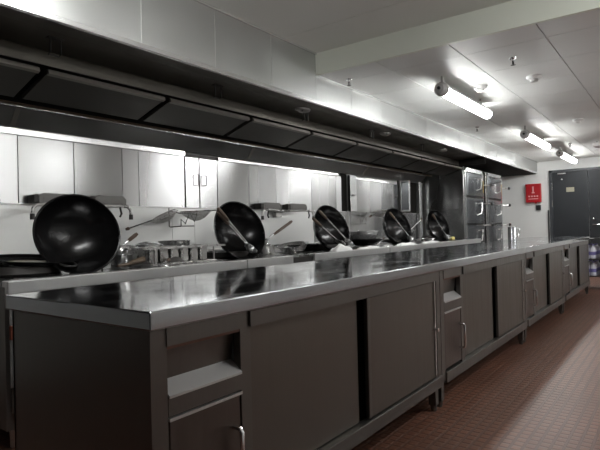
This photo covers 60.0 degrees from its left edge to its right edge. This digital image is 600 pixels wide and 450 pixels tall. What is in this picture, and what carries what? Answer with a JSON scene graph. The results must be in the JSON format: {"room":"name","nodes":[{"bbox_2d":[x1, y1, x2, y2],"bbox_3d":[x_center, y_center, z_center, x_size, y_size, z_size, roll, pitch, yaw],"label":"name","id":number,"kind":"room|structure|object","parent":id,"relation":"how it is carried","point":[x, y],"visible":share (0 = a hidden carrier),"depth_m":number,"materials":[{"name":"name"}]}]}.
{"room":"commercial kitchen","nodes":[
{"label":"commercial kitchen","id":0,"kind":"room"},
{"bbox_2d":[4,126,419,239],"bbox_3d":[-0.178,-0.323,6.118,0.100,2.750,14.835,-2,-1,36],"label":"wall","id":1,"kind":"structure","parent":0,"point":[357,176],"depth_m":6.43,"materials":[{"name":"white paint"}]},
{"bbox_2d":[30,203,132,219],"bbox_3d":[-1.635,-0.095,3.837,0.216,0.117,0.802,-2,-1,36],"label":"tap","id":2,"kind":"object","parent":1,"relation":"attached to","point":[32,215],"visible":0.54,"depth_m":3.97,"materials":[{"name":"metal"}]},
{"bbox_2d":[28,193,66,202],"bbox_3d":[-1.794,-0.189,3.720,0.103,0.070,0.265,-2,-1,36],"label":"metal box","id":3,"kind":"object","parent":2,"relation":"on","point":[41,197],"visible":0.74,"depth_m":3.63,"materials":[{"name":"grey metal"}]},
{"bbox_2d":[90,195,125,204],"bbox_3d":[-1.527,-0.193,4.082,0.103,0.070,0.305,-2,-1,36],"label":"metal box","id":4,"kind":"object","parent":2,"relation":"on","point":[105,200],"visible":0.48,"depth_m":4.06,"materials":[{"name":"grey metal"}]},
{"bbox_2d":[0,126,184,206],"bbox_3d":[-2.114,-0.407,3.373,0.048,0.515,3.520,-2,-1,36],"label":"upper cabinet","id":5,"kind":"object","parent":1,"relation":"attached to","point":[29,165],"visible":0.82,"depth_m":4.00,"materials":[{"name":"metal"}]},
{"bbox_2d":[125,209,177,230],"bbox_3d":[-1.216,-0.046,4.372,0.233,0.176,0.467,-2,-1,27],"label":"skimmer","id":6,"kind":"object","parent":1,"relation":"hanging from","point":[170,216],"visible":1,"depth_m":4.38,"materials":[{"name":"metal"}]},
{"bbox_2d":[168,208,197,227],"bbox_3d":[-1.051,-0.074,4.673,0.170,0.190,0.200,-2,-1,36],"label":"bracket","id":7,"kind":"object","parent":1,"relation":"attached to","point":[168,208],"visible":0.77,"depth_m":4.61,"materials":[{"name":"grey metal"}]},
{"bbox_2d":[180,210,216,220],"bbox_3d":[-0.853,-0.096,4.683,0.455,0.112,0.287,-1,-1,-19],"label":"skimmer","id":8,"kind":"object","parent":7,"relation":"on","point":[200,213],"visible":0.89,"depth_m":4.59,"materials":[{"name":"metal"}]},
{"bbox_2d":[184,153,216,207],"bbox_3d":[-0.933,-0.415,4.955,0.069,0.500,0.420,-2,-1,36],"label":"upper cabinet","id":9,"kind":"object","parent":1,"relation":"attached to","point":[200,172],"visible":0.98,"depth_m":4.95,"materials":[{"name":"metal"}]},
{"bbox_2d":[0,203,416,213],"bbox_3d":[-0.546,-0.166,5.499,0.035,0.006,8.800,-2,-1,36],"label":"trim","id":10,"kind":"structure","parent":1,"relation":"attached to","point":[0,203],"depth_m":4.66,"materials":[{"name":"silver metal"}]},
{"bbox_2d":[0,204,417,253],"bbox_3d":[-0.547,0.055,5.502,0.020,0.441,8.796,-2,-1,36],"label":"backsplash","id":11,"kind":"structure","parent":1,"relation":"attached to","point":[16,237],"depth_m":4.71,"materials":[{"name":"metal"}]},
{"bbox_2d":[216,157,341,210],"bbox_3d":[-0.132,-0.425,6.056,0.048,0.500,2.310,-2,-1,36],"label":"upper cabinet","id":12,"kind":"object","parent":1,"relation":"attached to","point":[250,184],"visible":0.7,"depth_m":5.84,"materials":[{"name":"metal"}]},
{"bbox_2d":[261,209,313,219],"bbox_3d":[-0.188,-0.114,5.795,0.216,0.117,0.952,-2,-1,36],"label":"tap","id":13,"kind":"object","parent":1,"relation":"attached to","point":[276,212],"visible":0.94,"depth_m":5.80,"materials":[{"name":"metal"}]},
{"bbox_2d":[255,202,280,208],"bbox_3d":[-0.348,-0.208,5.679,0.103,0.070,0.335,-2,-1,36],"label":"metal box","id":14,"kind":"object","parent":13,"relation":"on","point":[265,205],"visible":0.99,"depth_m":5.59,"materials":[{"name":"grey metal"}]},
{"bbox_2d":[282,203,306,209],"bbox_3d":[-0.062,-0.211,6.065,0.103,0.070,0.355,-2,-1,36],"label":"metal box","id":15,"kind":"object","parent":13,"relation":"on","point":[291,206],"visible":0.99,"depth_m":5.98,"materials":[{"name":"grey metal"}]},
{"bbox_2d":[339,173,346,210],"bbox_3d":[0.587,-0.441,7.065,0.010,0.515,0.170,-2,-1,36],"label":"trim","id":16,"kind":"structure","parent":1,"relation":"attached to","point":[343,176],"depth_m":7.07,"materials":[{"name":"black metal"}]},
{"bbox_2d":[350,214,366,224],"bbox_3d":[0.815,-0.098,7.199,0.170,0.190,0.200,-2,-1,36],"label":"bracket","id":17,"kind":"object","parent":1,"relation":"attached to","point":[350,214],"visible":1,"depth_m":7.14,"materials":[{"name":"grey metal"}]},
{"bbox_2d":[369,210,386,216],"bbox_3d":[1.080,-0.166,7.455,0.501,0.117,0.306,-1,-1,-35],"label":"skimmer","id":18,"kind":"object","parent":17,"relation":"on","point":[380,214],"visible":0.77,"depth_m":7.46,"materials":[{"name":"metal"}]},
{"bbox_2d":[348,175,398,211],"bbox_3d":[1.139,-0.442,7.733,0.084,0.500,1.560,-2,-1,36],"label":"upper cabinet","id":19,"kind":"object","parent":1,"relation":"attached to","point":[365,195],"visible":0.88,"depth_m":7.63,"materials":[{"name":"metal"}]},
{"bbox_2d":[397,180,422,238],"bbox_3d":[1.891,-0.282,8.671,0.179,1.040,0.800,-2,-1,36],"label":"upper cabinet","id":20,"kind":"object","parent":1,"relation":"attached to","point":[408,202],"visible":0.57,"depth_m":8.80,"materials":[{"name":"silver metal"}]},
{"bbox_2d":[0,277,599,449],"bbox_3d":[2.357,1.000,4.258,6.120,0.050,14.835,-2,-1,36],"label":"floor","id":21,"kind":"structure","parent":0,"point":[542,392],"depth_m":2.92,"materials":[{"name":"red tile"}]},
{"bbox_2d":[0,256,246,447],"bbox_3d":[-1.321,0.638,3.369,1.182,0.837,1.620,-2,-1,36],"label":"range","id":22,"kind":"object","parent":21,"relation":"on","point":[15,279],"visible":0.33,"depth_m":2.64,"materials":[{"name":"metal"}]},
{"bbox_2d":[0,254,78,266],"bbox_3d":[-1.519,0.205,2.952,0.483,0.079,0.482,-1,-1,-32],"label":"wok","id":23,"kind":"object","parent":22,"relation":"on","point":[10,260],"visible":0.66,"depth_m":2.94,"materials":[{"name":"black metal"}]},
{"bbox_2d":[32,194,120,272],"bbox_3d":[-1.302,0.069,3.024,0.484,0.501,0.244,-1,-1,-37],"label":"wok","id":24,"kind":"object","parent":22,"relation":"on","point":[69,227],"visible":0.94,"depth_m":3.09,"materials":[{"name":"black metal"}]},
{"bbox_2d":[109,254,132,265],"bbox_3d":[-1.200,0.236,3.500,0.186,0.072,0.174,-1,0,-11],"label":"steel pot","id":25,"kind":"object","parent":22,"relation":"on","point":[119,259],"visible":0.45,"depth_m":3.42,"materials":[{"name":"silver metal"}]},
{"bbox_2d":[119,245,135,254],"bbox_3d":[-1.202,0.168,3.500,0.192,0.060,0.186,-1,0,-10],"label":"steel pot","id":26,"kind":"object","parent":25,"relation":"on","point":[125,252],"visible":0.4,"depth_m":3.44,"materials":[{"name":"silver metal"}]},
{"bbox_2d":[116,232,137,255],"bbox_3d":[-1.150,0.125,3.424,0.166,0.150,0.080,-1,-1,-29],"label":"ladle","id":27,"kind":"object","parent":26,"relation":"in","point":[134,235],"visible":0.83,"depth_m":3.43,"materials":[{"name":"metal"}]},
{"bbox_2d":[116,245,123,255],"bbox_3d":[-1.185,0.173,3.404,0.080,0.036,0.080,-43,19,-23],"label":"bowl","id":28,"kind":"object","parent":27,"relation":"on","point":[121,249],"depth_m":3.37,"materials":[{"name":"metal"}]},
{"bbox_2d":[117,256,145,266],"bbox_3d":[-1.057,0.229,3.242,0.040,0.057,0.220,-2,-1,31],"label":"pestle","id":29,"kind":"object","parent":22,"relation":"on","point":[142,259],"visible":1,"depth_m":3.25,"materials":[{"name":"brown wood"}]},
{"bbox_2d":[135,244,161,246],"bbox_3d":[-1.103,0.205,3.751,0.209,0.132,0.209,-1,0,-9],"label":"steel pot","id":30,"kind":"object","parent":22,"relation":"on","point":[150,244],"visible":0.25,"depth_m":3.66,"materials":[{"name":"silver metal"}]},
{"bbox_2d":[135,241,158,244],"bbox_3d":[-1.104,0.129,3.751,0.170,0.024,0.170,-2,-1,36],"label":"lid","id":31,"kind":"object","parent":30,"relation":"on","point":[143,242],"visible":0.94,"depth_m":3.70,"materials":[{"name":"metal"}]},
{"bbox_2d":[156,258,170,266],"bbox_3d":[-0.858,0.249,3.372,0.080,0.064,0.410,-1,0,-3],"label":"ladle","id":32,"kind":"object","parent":22,"relation":"on","point":[167,260],"visible":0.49,"depth_m":3.24,"materials":[{"name":"metal"}]},
{"bbox_2d":[156,264,168,266],"bbox_3d":[-0.848,0.261,3.207,0.080,0.036,0.080,-1,2,-7],"label":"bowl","id":33,"kind":"object","parent":32,"relation":"on","point":[158,265],"depth_m":3.18,"materials":[{"name":"metal"}]},
{"bbox_2d":[158,240,189,245],"bbox_3d":[-0.969,0.194,4.000,0.249,0.152,0.249,-1,0,-9],"label":"steel pot","id":34,"kind":"object","parent":22,"relation":"on","point":[164,242],"visible":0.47,"depth_m":3.90,"materials":[{"name":"silver metal"}]},
{"bbox_2d":[124,244,224,265],"bbox_3d":[-0.882,0.206,3.662,0.280,0.118,0.720,-2,-1,36],"label":"rack","id":35,"kind":"object","parent":22,"relation":"on","point":[153,248],"visible":0.68,"depth_m":3.56,"materials":[{"name":"metal"}]},
{"bbox_2d":[132,249,157,263],"bbox_3d":[-1.033,0.207,3.457,0.188,0.096,0.080,-2,-1,36],"label":"container","id":36,"kind":"object","parent":35,"relation":"in","point":[148,254],"visible":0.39,"depth_m":3.41,"materials":[{"name":"metal"}]},
{"bbox_2d":[158,249,168,262],"bbox_3d":[-0.981,0.206,3.528,0.188,0.096,0.080,-2,-1,36],"label":"container","id":37,"kind":"object","parent":35,"relation":"in","point":[163,255],"visible":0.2,"depth_m":3.46,"materials":[{"name":"metal"}]},
{"bbox_2d":[168,248,178,258],"bbox_3d":[-0.929,0.205,3.599,0.188,0.096,0.080,-2,-1,36],"label":"container","id":38,"kind":"object","parent":35,"relation":"in","point":[172,253],"visible":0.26,"depth_m":3.54,"materials":[{"name":"metal"}]},
{"bbox_2d":[134,259,216,265],"bbox_3d":[-0.889,0.260,3.650,0.280,0.012,0.570,-2,-1,36],"label":"tray","id":39,"kind":"object","parent":35,"relation":"on","point":[204,260],"depth_m":3.51,"materials":[{"name":"metal"}]},
{"bbox_2d":[179,248,188,260],"bbox_3d":[-0.876,0.205,3.670,0.188,0.096,0.080,-2,-1,36],"label":"container","id":40,"kind":"object","parent":35,"relation":"in","point":[183,252],"visible":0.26,"depth_m":3.62,"materials":[{"name":"metal"}]},
{"bbox_2d":[188,247,197,260],"bbox_3d":[-0.824,0.204,3.740,0.188,0.096,0.080,-2,-1,36],"label":"container","id":41,"kind":"object","parent":35,"relation":"in","point":[193,252],"visible":0.28,"depth_m":3.68,"materials":[{"name":"metal"}]},
{"bbox_2d":[198,247,206,259],"bbox_3d":[-0.772,0.203,3.811,0.188,0.096,0.080,-2,-1,36],"label":"container","id":42,"kind":"object","parent":35,"relation":"in","point":[202,251],"visible":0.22,"depth_m":3.75,"materials":[{"name":"metal"}]},
{"bbox_2d":[6,260,442,449],"bbox_3d":[-0.090,0.618,2.271,0.795,0.800,1.915,-2,-1,36],"label":"worktable","id":43,"kind":"object","parent":21,"relation":"on","point":[320,354],"visible":1,"depth_m":1.66,"materials":[{"name":"metal"}]},
{"bbox_2d":[6,260,440,330],"bbox_3d":[-0.110,0.242,2.282,0.768,0.048,1.915,-2,-1,36],"label":"countertop","id":44,"kind":"structure","parent":43,"relation":"on","point":[158,303],"depth_m":1.73,"materials":[{"name":"metal"}]},
{"bbox_2d":[207,244,389,267],"bbox_3d":[-0.179,0.624,4.915,1.182,0.837,2.216,-2,-1,36],"label":"range","id":45,"kind":"object","parent":21,"relation":"on","point":[279,257],"visible":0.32,"depth_m":4.35,"materials":[{"name":"metal"}]},
{"bbox_2d":[214,201,264,258],"bbox_3d":[-0.500,0.058,4.106,0.253,0.496,0.483,-2,-1,44],"label":"wok","id":46,"kind":"object","parent":45,"relation":"on","point":[244,219],"visible":0.86,"depth_m":4.21,"materials":[{"name":"black metal"}]},
{"bbox_2d":[217,207,256,252],"bbox_3d":[-0.489,0.043,3.944,0.328,0.357,0.109,-1,-1,-30],"label":"ladle","id":47,"kind":"object","parent":46,"relation":"on","point":[250,248],"visible":1,"depth_m":3.95,"materials":[{"name":"metal"}]},
{"bbox_2d":[245,243,256,252],"bbox_3d":[-0.387,0.188,3.998,0.110,0.110,0.036,-2,42,51],"label":"bowl","id":48,"kind":"object","parent":47,"relation":"on","point":[250,248],"depth_m":3.97,"materials":[{"name":"metal"}]},
{"bbox_2d":[217,212,256,252],"bbox_3d":[-0.492,0.057,3.996,0.326,0.325,0.100,-1,-1,-39],"label":"handle","id":49,"kind":"object","parent":46,"relation":"in","point":[218,213],"visible":0.58,"depth_m":3.95,"materials":[{"name":"metal"}]},
{"bbox_2d":[258,244,274,254],"bbox_3d":[-0.328,0.216,4.596,0.209,0.087,0.209,-1,0,-9],"label":"steel pot","id":50,"kind":"object","parent":45,"relation":"on","point":[268,249],"visible":0.52,"depth_m":4.51,"materials":[{"name":"silver metal"}]},
{"bbox_3d":[-0.330,0.144,4.597,0.122,0.056,0.122,-2,-1,36],"label":"steel bowl","id":51,"kind":"object","parent":50,"relation":"on","visible":0},
{"bbox_2d":[264,220,292,244],"bbox_3d":[-0.198,0.072,4.757,0.080,0.231,0.451,-2,-1,40],"label":"ladle","id":52,"kind":"object","parent":51,"relation":"in","point":[291,221],"visible":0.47,"depth_m":4.80,"materials":[{"name":"metal"}]},
{"bbox_2d":[277,241,308,254],"bbox_3d":[-0.014,0.213,4.718,0.297,0.124,0.554,-1,-1,-24],"label":"frying pan","id":53,"kind":"object","parent":45,"relation":"on","point":[283,247],"visible":0.99,"depth_m":4.79,"materials":[{"name":"metal"}]},
{"bbox_2d":[274,243,324,249],"bbox_3d":[-0.028,0.224,5.170,0.483,0.063,0.483,-1,-1,-34],"label":"wok","id":54,"kind":"object","parent":45,"relation":"on","point":[309,245],"visible":0.39,"depth_m":5.04,"materials":[{"name":"black metal"}]},
{"bbox_2d":[313,205,349,248],"bbox_3d":[0.291,0.048,5.177,0.484,0.496,0.252,-1,-1,-45],"label":"wok","id":55,"kind":"object","parent":45,"relation":"on","point":[334,216],"visible":0.79,"depth_m":5.29,"materials":[{"name":"black metal"}]},
{"bbox_2d":[312,217,345,244],"bbox_3d":[0.271,0.064,5.051,0.375,0.280,0.100,-1,-1,-36],"label":"ladle","id":56,"kind":"object","parent":55,"relation":"in","point":[313,218],"visible":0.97,"depth_m":5.07,"materials":[{"name":"metal"}]},
{"bbox_2d":[318,210,352,244],"bbox_3d":[0.337,0.030,5.096,0.425,0.355,0.109,-1,-1,-33],"label":"ladle","id":57,"kind":"object","parent":55,"relation":"on","point":[347,241],"visible":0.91,"depth_m":5.11,"materials":[{"name":"metal"}]},
{"bbox_2d":[343,238,352,244],"bbox_3d":[0.475,0.178,5.180,0.110,0.036,0.110,-2,-40,50],"label":"bowl","id":58,"kind":"object","parent":57,"relation":"on","point":[348,242],"depth_m":5.15,"materials":[{"name":"metal"}]},
{"bbox_2d":[330,244,351,251],"bbox_3d":[0.376,0.203,4.758,0.085,0.067,0.297,-2,-1,36],"label":"dishcloth","id":59,"kind":"object","parent":45,"relation":"on","point":[339,247],"visible":0.99,"depth_m":4.71,"materials":[{"name":"white fabric"}]},
{"bbox_2d":[357,246,379,248],"bbox_3d":[0.680,0.220,5.168,0.071,0.024,0.423,-2,-1,36],"label":"dishcloth","id":60,"kind":"object","parent":45,"relation":"on","point":[367,247],"visible":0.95,"depth_m":5.13,"materials":[{"name":"white fabric"}]},
{"bbox_2d":[314,239,441,252],"bbox_3d":[0.912,0.609,6.391,1.182,0.837,1.446,-2,-1,36],"label":"range","id":61,"kind":"object","parent":21,"relation":"on","point":[416,246],"visible":0.16,"depth_m":6.05,"materials":[{"name":"metal"}]},
{"bbox_2d":[350,239,382,245],"bbox_3d":[0.730,0.204,6.028,0.483,0.079,0.483,-1,0,10],"label":"wok","id":62,"kind":"object","parent":61,"relation":"on","point":[357,242],"visible":0.71,"depth_m":5.85,"materials":[{"name":"black metal"}]},
{"bbox_2d":[349,231,378,238],"bbox_3d":[0.727,0.116,6.029,0.392,0.091,0.392,-2,-1,36],"label":"basin","id":63,"kind":"object","parent":62,"relation":"on","point":[353,234],"visible":0.87,"depth_m":5.88,"materials":[{"name":"grey metal"}]},
{"bbox_2d":[372,242,392,246],"bbox_3d":[0.919,0.213,5.813,0.256,0.049,0.256,-2,-1,36],"label":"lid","id":64,"kind":"object","parent":61,"relation":"on","point":[381,244],"visible":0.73,"depth_m":5.73,"materials":[{"name":"metal"}]},
{"bbox_2d":[382,208,411,243],"bbox_3d":[1.164,0.037,6.357,0.255,0.496,0.482,-2,-1,43],"label":"wok","id":65,"kind":"object","parent":61,"relation":"on","point":[392,229],"visible":0.88,"depth_m":6.47,"materials":[{"name":"black metal"}]},
{"bbox_2d":[389,212,414,241],"bbox_3d":[1.237,0.024,6.252,0.109,0.365,0.415,-2,-1,44],"label":"ladle","id":66,"kind":"object","parent":65,"relation":"on","point":[409,238],"visible":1,"depth_m":6.31,"materials":[{"name":"metal"}]},
{"bbox_2d":[406,236,414,241],"bbox_3d":[1.348,0.176,6.362,0.110,0.036,0.110,-2,-41,51],"label":"bowl","id":67,"kind":"object","parent":66,"relation":"on","point":[409,238],"depth_m":6.34,"materials":[{"name":"metal"}]},
{"bbox_2d":[407,218,421,232],"bbox_3d":[1.466,0.007,6.690,0.110,0.200,0.535,-2,-1,27],"label":"ladle","id":68,"kind":"object","parent":65,"relation":"on","point":[412,230],"visible":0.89,"depth_m":6.64,"materials":[{"name":"metal"}]},
{"bbox_2d":[395,242,414,245],"bbox_3d":[1.205,0.211,5.880,0.080,0.028,0.431,-2,-1,36],"label":"dishcloth","id":69,"kind":"object","parent":61,"relation":"on","point":[409,243],"visible":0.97,"depth_m":5.79,"materials":[{"name":"white fabric"}]},
{"bbox_2d":[327,247,526,406],"bbox_3d":[1.034,0.603,3.792,0.795,0.800,1.872,-2,-1,36],"label":"worktable","id":70,"kind":"object","parent":21,"relation":"on","point":[482,290],"visible":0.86,"depth_m":3.42,"materials":[{"name":"metal"}]},
{"bbox_2d":[327,247,524,270],"bbox_3d":[1.014,0.228,3.803,0.768,0.048,1.872,-2,-1,36],"label":"countertop","id":71,"kind":"structure","parent":70,"relation":"on","point":[449,257],"depth_m":3.52,"materials":[{"name":"metal"}]},
{"bbox_2d":[380,237,480,246],"bbox_3d":[1.818,0.598,7.617,1.182,0.837,1.596,-2,-1,36],"label":"range","id":72,"kind":"object","parent":21,"relation":"on","point":[449,242],"visible":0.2,"depth_m":7.37,"materials":[{"name":"metal"}]},
{"bbox_2d":[421,238,434,241],"bbox_3d":[1.746,0.205,7.067,0.192,0.051,0.192,-2,-1,36],"label":"steel bowl","id":73,"kind":"object","parent":72,"relation":"on","point":[423,239],"visible":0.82,"depth_m":7.00,"materials":[{"name":"silver metal"}]},
{"bbox_2d":[425,210,449,240],"bbox_3d":[1.943,0.027,7.411,0.255,0.496,0.482,-2,-1,43],"label":"wok","id":74,"kind":"object","parent":72,"relation":"on","point":[433,228],"visible":0.91,"depth_m":7.52,"materials":[{"name":"black metal"}]},
{"bbox_2d":[432,214,450,239],"bbox_3d":[1.953,0.026,7.268,0.379,0.366,0.109,-1,-1,-34],"label":"ladle","id":75,"kind":"object","parent":74,"relation":"on","point":[446,236],"visible":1,"depth_m":7.30,"materials":[{"name":"metal"}]},
{"bbox_2d":[421,167,493,241],"bbox_3d":[2.854,0.015,9.311,0.904,1.980,1.181,-2,-1,36],"label":"tall cabinet","id":76,"kind":"object","parent":21,"relation":"on","point":[458,195],"visible":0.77,"depth_m":8.87,"materials":[{"name":"metal"}]},
{"bbox_2d":[483,172,511,241],"bbox_3d":[3.572,0.006,10.283,0.904,1.980,1.145,-2,-1,36],"label":"tall cabinet","id":77,"kind":"object","parent":21,"relation":"on","point":[493,213],"visible":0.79,"depth_m":9.88,"materials":[{"name":"metal"}]},
{"bbox_2d":[445,241,564,342],"bbox_3d":[2.107,0.589,5.244,0.795,0.800,1.742,-2,-1,36],"label":"worktable","id":78,"kind":"object","parent":21,"relation":"on","point":[544,272],"visible":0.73,"depth_m":4.99,"materials":[{"name":"metal"}]},
{"bbox_2d":[445,241,563,252],"bbox_3d":[2.087,0.214,5.255,0.768,0.048,1.742,-2,-1,36],"label":"countertop","id":79,"kind":"structure","parent":78,"relation":"on","point":[530,246],"depth_m":5.08,"materials":[{"name":"metal"}]},
{"bbox_2d":[499,236,589,312],"bbox_3d":[3.191,0.575,6.712,0.795,0.800,1.912,-2,-1,36],"label":"worktable","id":80,"kind":"object","parent":21,"relation":"on","point":[576,261],"visible":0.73,"depth_m":6.47,"materials":[{"name":"metal"}]},
{"bbox_2d":[508,226,519,239],"bbox_3d":[2.715,0.100,6.607,0.138,0.170,0.121,-2,-1,36],"label":"jug","id":81,"kind":"object","parent":80,"relation":"on","point":[511,229],"visible":1,"depth_m":6.57,"materials":[{"name":"silver metal"}]},
{"bbox_2d":[499,236,588,244],"bbox_3d":[3.171,0.200,6.723,0.768,0.048,1.912,-2,-1,36],"label":"countertop","id":82,"kind":"structure","parent":80,"relation":"on","point":[567,240],"depth_m":6.50,"materials":[{"name":"metal"}]},
{"bbox_2d":[589,238,599,276],"bbox_3d":[4.476,0.563,7.801,0.502,0.780,0.622,-2,-1,36],"label":"trolley","id":83,"kind":"object","parent":21,"relation":"on","point":[598,258],"visible":0.1,"depth_m":7.58,"materials":[{"name":"grey metal"}]},
{"bbox_2d":[588,244,597,258],"bbox_3d":[4.321,0.389,7.716,0.157,0.205,0.238,-2,-1,36],"label":"pack","id":84,"kind":"object","parent":83,"relation":"on","point":[593,253],"visible":0.62,"depth_m":7.61,"materials":[{"name":"white plastic"}]},
{"bbox_2d":[590,244,595,258],"bbox_3d":[4.306,0.388,7.627,0.077,0.205,0.078,-2,-1,36],"label":"bottle","id":85,"kind":"object","parent":84,"relation":"on","point":[593,249],"depth_m":7.60,"materials":[{"name":"white plastic"}]},
{"bbox_2d":[589,261,597,275],"bbox_3d":[4.327,0.639,7.713,0.157,0.205,0.238,-2,-1,36],"label":"pack","id":86,"kind":"object","parent":83,"relation":"on","point":[593,268],"visible":0.68,"depth_m":7.61,"materials":[{"name":"white plastic"}]},
{"bbox_2d":[591,261,596,275],"bbox_3d":[4.312,0.638,7.625,0.077,0.205,0.078,-2,-1,36],"label":"bottle","id":87,"kind":"object","parent":86,"relation":"on","point":[593,266],"depth_m":7.60,"materials":[{"name":"white plastic"}]},
{"bbox_2d":[589,243,599,256],"bbox_3d":[4.493,0.386,7.949,0.157,0.205,0.238,-2,-1,36],"label":"pack","id":88,"kind":"object","parent":83,"relation":"on","point":[590,245],"visible":0.37,"depth_m":7.90,"materials":[{"name":"white plastic"}]},
{"bbox_2d":[589,260,599,273],"bbox_3d":[4.499,0.636,7.947,0.157,0.205,0.238,-2,-1,36],"label":"pack","id":89,"kind":"object","parent":83,"relation":"on","point":[597,261],"visible":0.38,"depth_m":7.89,"materials":[{"name":"white"}]},
{"bbox_2d":[201,0,511,52],"bbox_3d":[0.245,-1.547,0.520,4.948,0.030,6.352,-2,-1,36],"label":"ceiling","id":90,"kind":"structure","parent":0,"point":[317,26],"depth_m":3.73,"materials":[{"name":"white paint"}]},
{"bbox_2d":[193,0,316,54],"bbox_3d":[-1.742,-1.464,1.976,0.017,0.014,6.332,-2,-1,36],"label":"trim","id":91,"kind":"structure","parent":90,"relation":"attached to","point":[198,1],"depth_m":3.85,"materials":[{"name":"silver metal"}]},
{"bbox_2d":[0,0,537,182],"bbox_3d":[0.800,-1.104,6.381,1.158,0.784,13.233,-2,-1,36],"label":"extractor hood","id":92,"kind":"object","parent":90,"relation":"hanging from","point":[182,75],"visible":0.96,"depth_m":3.90,"materials":[{"name":"metal"}]},
{"bbox_2d":[295,107,309,112],"bbox_3d":[0.025,-1.056,4.770,0.120,0.042,0.192,-2,-1,36],"label":"lamp","id":93,"kind":"object","parent":92,"relation":"attached to","point":[297,109],"depth_m":4.72,"materials":[{"name":"metal"}]},
{"bbox_2d":[380,132,390,135],"bbox_3d":[1.000,-1.068,6.089,0.120,0.042,0.192,-2,-1,36],"label":"lamp","id":94,"kind":"object","parent":92,"relation":"attached to","point":[381,133],"depth_m":6.04,"materials":[{"name":"metal"}]},
{"bbox_2d":[322,9,599,161],"bbox_3d":[4.657,-1.420,6.485,4.948,0.034,8.483,-2,-1,36],"label":"ceiling","id":95,"kind":"structure","parent":0,"point":[566,50],"depth_m":4.91,"materials":[{"name":"grey paint"}]},
{"bbox_2d":[315,0,599,74],"bbox_3d":[2.132,-1.472,3.070,4.948,0.208,0.030,-2,-1,36],"label":"beam","id":96,"kind":"structure","parent":95,"relation":"attached to","point":[514,14],"depth_m":3.81,"materials":[{"name":"white paint"}]},
{"bbox_2d":[434,76,491,118],"bbox_3d":[1.651,-1.249,5.172,0.128,0.184,1.439,-2,-1,36],"label":"lamp","id":97,"kind":"object","parent":95,"relation":"hanging from","point":[441,89],"visible":1,"depth_m":4.97,"materials":[{"name":"white plastic"}]},
{"bbox_2d":[473,84,487,91],"bbox_3d":[1.749,-1.315,5.029,0.130,0.058,0.130,-2,-1,36],"label":"smoke detector","id":98,"kind":"object","parent":95,"relation":"attached to","point":[479,88],"visible":1,"depth_m":5.00,"materials":[{"name":"white plastic"}]},
{"bbox_2d":[509,57,516,65],"bbox_3d":[1.722,-1.320,4.198,0.060,0.062,0.060,-2,-1,36],"label":"sprinkler","id":99,"kind":"object","parent":95,"relation":"attached to","point":[510,58],"visible":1,"depth_m":4.18,"materials":[{"name":"silver metal"}]},
{"bbox_2d":[526,74,541,82],"bbox_3d":[2.131,-1.327,4.726,0.130,0.058,0.130,-2,-1,36],"label":"smoke detector","id":100,"kind":"object","parent":95,"relation":"attached to","point":[532,78],"visible":1,"depth_m":4.69,"materials":[{"name":"white plastic"}]},
{"bbox_2d":[520,126,549,149],"bbox_3d":[3.481,-1.272,7.649,0.128,0.184,1.519,-2,-1,36],"label":"lamp","id":101,"kind":"object","parent":95,"relation":"hanging from","point":[524,134],"visible":1,"depth_m":7.39,"materials":[{"name":"white plastic"}]},
{"bbox_2d":[556,147,576,163],"bbox_3d":[4.987,-1.292,9.688,0.128,0.184,1.569,-2,-1,36],"label":"lamp","id":102,"kind":"object","parent":95,"relation":"hanging from","point":[560,153],"visible":1,"depth_m":9.41,"materials":[{"name":"white plastic"}]},
{"bbox_2d":[572,118,583,123],"bbox_3d":[3.608,-1.346,6.736,0.130,0.058,0.130,-2,-1,36],"label":"smoke detector","id":103,"kind":"object","parent":95,"relation":"attached to","point":[576,120],"visible":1,"depth_m":6.70,"materials":[{"name":"white plastic"}]},
{"bbox_2d":[593,141,599,147],"bbox_3d":[4.927,-1.342,8.607,0.100,0.100,0.280,-2,-1,36],"label":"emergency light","id":104,"kind":"object","parent":95,"relation":"attached to","point":[597,144],"visible":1,"depth_m":8.51,"materials":[{"name":"white plastic"}]},
{"bbox_2d":[502,156,599,239],"bbox_3d":[6.760,-0.457,10.276,6.120,2.750,0.100,-2,-1,36],"label":"wall","id":105,"kind":"structure","parent":0,"point":[531,222],"depth_m":11.45,"materials":[{"name":"white paint"}]},
{"bbox_2d":[317,75,537,162],"bbox_3d":[2.682,-1.337,7.945,0.027,0.013,8.483,-2,-1,36],"label":"trim","id":106,"kind":"structure","parent":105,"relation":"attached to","point":[319,76],"depth_m":5.96,"materials":[{"name":"silver metal"}]},
{"bbox_2d":[525,183,541,202],"bbox_3d":[5.115,-0.685,11.367,0.320,0.425,0.092,-2,-1,36],"label":"box","id":107,"kind":"object","parent":105,"relation":"attached to","point":[533,191],"visible":1,"depth_m":11.33,"materials":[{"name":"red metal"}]},
{"bbox_2d":[549,167,599,262],"bbox_3d":[5.977,-0.124,10.735,1.480,2.130,0.096,-2,-1,36],"label":"door","id":108,"kind":"structure","parent":105,"relation":"in","point":[572,212],"depth_m":10.89,"materials":[{"name":"grey paint"}]},
{"bbox_2d":[548,210,549,236],"bbox_3d":[5.373,0.320,11.196,0.028,1.280,0.027,-2,-1,36],"label":"handle","id":109,"kind":"object","parent":108,"relation":"attached to","point":[548,210],"visible":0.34,"depth_m":11.19,"materials":[{"name":"metal"}]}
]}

